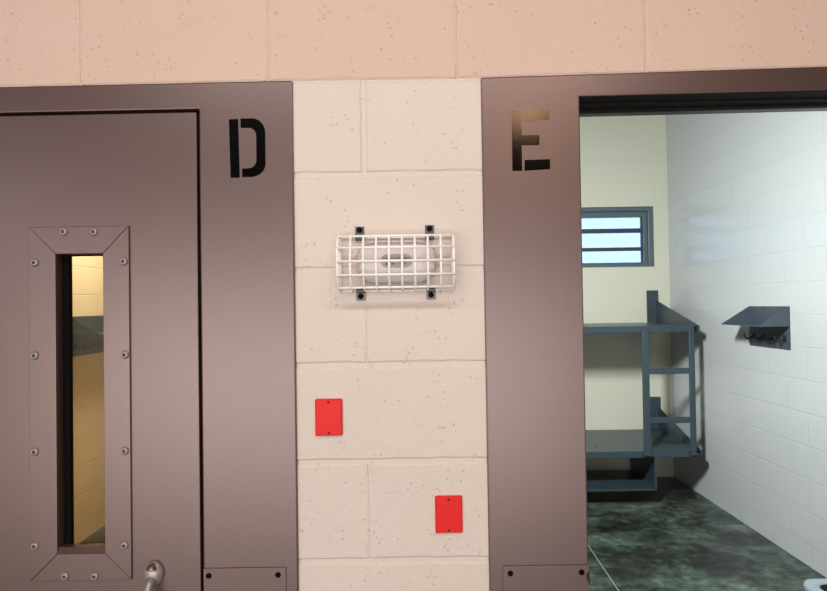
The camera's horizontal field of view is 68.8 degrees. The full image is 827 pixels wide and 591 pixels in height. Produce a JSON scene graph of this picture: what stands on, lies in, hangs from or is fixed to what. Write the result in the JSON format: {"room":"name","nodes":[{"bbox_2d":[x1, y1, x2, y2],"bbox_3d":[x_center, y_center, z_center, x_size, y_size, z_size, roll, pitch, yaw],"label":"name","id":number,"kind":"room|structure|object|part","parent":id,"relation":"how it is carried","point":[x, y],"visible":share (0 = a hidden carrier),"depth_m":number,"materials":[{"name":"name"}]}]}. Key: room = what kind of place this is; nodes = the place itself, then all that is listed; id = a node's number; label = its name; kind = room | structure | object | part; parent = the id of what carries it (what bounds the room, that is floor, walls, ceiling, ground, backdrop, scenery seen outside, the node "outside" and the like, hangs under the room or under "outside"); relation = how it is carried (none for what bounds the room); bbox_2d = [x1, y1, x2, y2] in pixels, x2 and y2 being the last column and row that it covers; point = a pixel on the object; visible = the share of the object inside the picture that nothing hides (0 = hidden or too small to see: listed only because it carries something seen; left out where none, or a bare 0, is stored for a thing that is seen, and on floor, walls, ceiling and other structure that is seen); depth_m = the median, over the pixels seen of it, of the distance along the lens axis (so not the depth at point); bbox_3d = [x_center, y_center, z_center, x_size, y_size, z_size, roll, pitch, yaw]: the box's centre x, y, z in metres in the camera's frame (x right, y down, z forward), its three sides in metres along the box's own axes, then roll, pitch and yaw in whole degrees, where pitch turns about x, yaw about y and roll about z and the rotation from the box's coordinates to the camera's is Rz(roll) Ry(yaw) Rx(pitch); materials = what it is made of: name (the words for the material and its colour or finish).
{"room":"prison interior","nodes":[
{"label":"prison interior","id":0,"kind":"room"},
{"bbox_2d":[72,256,104,542],"bbox_3d":[-2.462,-0.059,3.570,0.150,3.600,4.269,-1,-1,0],"label":"wall","id":1,"kind":"structure","parent":0,"point":[87,271],"depth_m":4.41,"materials":[{"name":"beige"}]},
{"bbox_2d":[73,315,103,356],"bbox_3d":[-2.278,0.289,4.419,0.204,0.281,0.450,-1,-1,0],"label":"shelf","id":2,"kind":"object","parent":1,"relation":"attached to","point":[88,331],"visible":0.74,"depth_m":4.37,"materials":[{"name":"grey metal"}]},
{"bbox_2d":[0,0,826,590],"bbox_3d":[-0.001,-0.157,1.346,6.800,3.655,0.176,-1,-1,0],"label":"wall","id":3,"kind":"structure","parent":0,"point":[387,131],"depth_m":1.30,"materials":[{"name":"beige paint"}]},
{"bbox_2d":[0,81,298,590],"bbox_3d":[-0.921,0.617,1.326,1.356,2.134,0.203,-1,-1,0],"label":"door","id":4,"kind":"structure","parent":3,"relation":"in","point":[184,192],"depth_m":1.29,"materials":[{"name":"brown metal"}]},
{"bbox_3d":[-0.785,0.229,1.282,0.057,0.747,0.005,-1,-1,0],"label":"vision panel trim","id":5,"kind":"part","parent":4,"relation":"part of","materials":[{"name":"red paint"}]},
{"bbox_3d":[-0.712,-0.118,1.287,0.211,0.058,0.005,-1,-1,0],"label":"vision panel trim","id":6,"kind":"part","parent":4,"relation":"part of","materials":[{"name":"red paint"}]},
{"bbox_3d":[-0.701,0.542,1.288,0.101,0.018,0.026,-1,-1,0],"label":"glazing sill","id":7,"kind":"part","parent":4,"relation":"part of","materials":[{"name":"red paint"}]},
{"bbox_3d":[-0.701,0.573,1.277,0.211,0.056,0.006,-1,-1,0],"label":"vision panel trim","id":8,"kind":"part","parent":4,"relation":"part of","materials":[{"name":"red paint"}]},
{"bbox_3d":[-0.628,0.226,1.282,0.055,0.747,0.005,-1,-1,0],"label":"vision panel trim","id":9,"kind":"part","parent":4,"relation":"part of","materials":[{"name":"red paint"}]},
{"bbox_3d":[-0.549,0.678,1.250,0.048,0.236,0.054,-1,-1,0],"label":"pull handle","id":10,"kind":"part","parent":4,"relation":"part of","materials":[{"name":"silver metal"}]},
{"bbox_2d":[315,399,342,435],"bbox_3d":[-0.180,0.259,1.286,0.058,0.078,0.009,-1,-1,0],"label":"blank cover plate","id":11,"kind":"object","parent":3,"relation":"attached to","point":[328,412],"visible":1,"depth_m":1.28,"materials":[{"name":"red plastic"}]},
{"bbox_2d":[336,225,455,300],"bbox_3d":[-0.036,-0.070,1.260,0.244,0.159,0.071,-1,-1,0],"label":"guard","id":12,"kind":"object","parent":3,"relation":"attached to","point":[429,234],"visible":1,"depth_m":1.24,"materials":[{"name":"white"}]},
{"bbox_2d":[435,495,462,532],"bbox_3d":[0.075,0.464,1.282,0.058,0.078,0.009,-1,-1,0],"label":"blank cover plate","id":13,"kind":"object","parent":3,"relation":"attached to","point":[448,508],"visible":1,"depth_m":1.28,"materials":[{"name":"red plastic"}]},
{"bbox_2d":[481,67,826,590],"bbox_3d":[0.845,0.579,1.348,1.370,2.157,0.154,-1,-1,0],"label":"door frame","id":14,"kind":"structure","parent":3,"relation":"in","point":[536,425],"depth_m":1.29,"materials":[{"name":"brown metal"}]},
{"bbox_2d":[81,477,826,590],"bbox_3d":[0.027,1.717,1.124,7.000,0.100,9.500,-1,-1,0],"label":"floor","id":15,"kind":"structure","parent":0,"point":[672,537],"depth_m":4.04,"materials":[{"name":"concrete"}]},
{"bbox_2d":[803,579,826,590],"bbox_3d":[2.071,1.456,2.475,0.717,0.400,0.458,-1,-1,0],"label":"toilet","id":16,"kind":"object","parent":15,"relation":"on","point":[809,584],"visible":1,"depth_m":2.65,"materials":[{"name":"grey ceramic"}]},
{"bbox_2d":[580,115,673,476],"bbox_3d":[0.015,-0.062,5.827,5.100,3.600,0.250,-1,-1,0],"label":"wall","id":17,"kind":"structure","parent":0,"point":[623,159],"depth_m":5.70,"materials":[{"name":"beige paint"}]},
{"bbox_2d":[581,207,653,267],"bbox_3d":[1.559,-0.547,5.765,1.422,0.570,0.096,-1,-1,0],"label":"window","id":18,"kind":"structure","parent":17,"relation":"in","point":[645,214],"depth_m":5.74,"materials":[{"name":"grey paint"}]},
{"bbox_2d":[584,290,702,491],"bbox_3d":[1.274,0.769,5.247,2.081,1.618,0.876,-1,-1,0],"label":"bunk bed","id":19,"kind":"object","parent":17,"relation":"attached to","point":[660,437],"visible":0.62,"depth_m":4.94,"materials":[{"name":"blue metal"}]},
{"bbox_2d":[586,458,656,491],"bbox_3d":[1.214,1.444,5.134,1.472,0.266,0.583,-1,-1,0],"label":"storage shelf","id":20,"kind":"object","parent":19,"relation":"attached to","point":[641,475],"depth_m":5.05,"materials":[{"name":"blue metal"}]},
{"bbox_3d":[1.857,0.772,4.825,0.056,0.995,0.021,-1,-1,0],"label":"ladder post","id":21,"kind":"part","parent":19,"relation":"part of","materials":[{"name":"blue metal"}]},
{"bbox_3d":[2.226,0.767,4.824,0.046,0.995,0.021,-1,-1,0],"label":"ladder post","id":22,"kind":"part","parent":19,"relation":"part of","materials":[{"name":"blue metal"}]},
{"bbox_2d":[666,111,826,577],"bbox_3d":[2.487,-0.134,3.565,0.150,3.600,4.269,-1,-1,0],"label":"wall","id":23,"kind":"structure","parent":0,"point":[747,192],"depth_m":4.27,"materials":[{"name":"grey paint"}]},
{"bbox_2d":[722,306,790,349],"bbox_3d":[2.315,0.215,4.111,0.204,0.281,0.470,-1,-1,0],"label":"shelf","id":24,"kind":"object","parent":23,"relation":"attached to","point":[769,326],"visible":1,"depth_m":4.11,"materials":[{"name":"grey metal"}]},
{"bbox_3d":[2.415,0.213,4.111,0.004,0.281,0.470,-1,-1,0],"label":"plate","id":25,"kind":"part","parent":24,"relation":"part of","materials":[{"name":"grey metal"}]}
]}

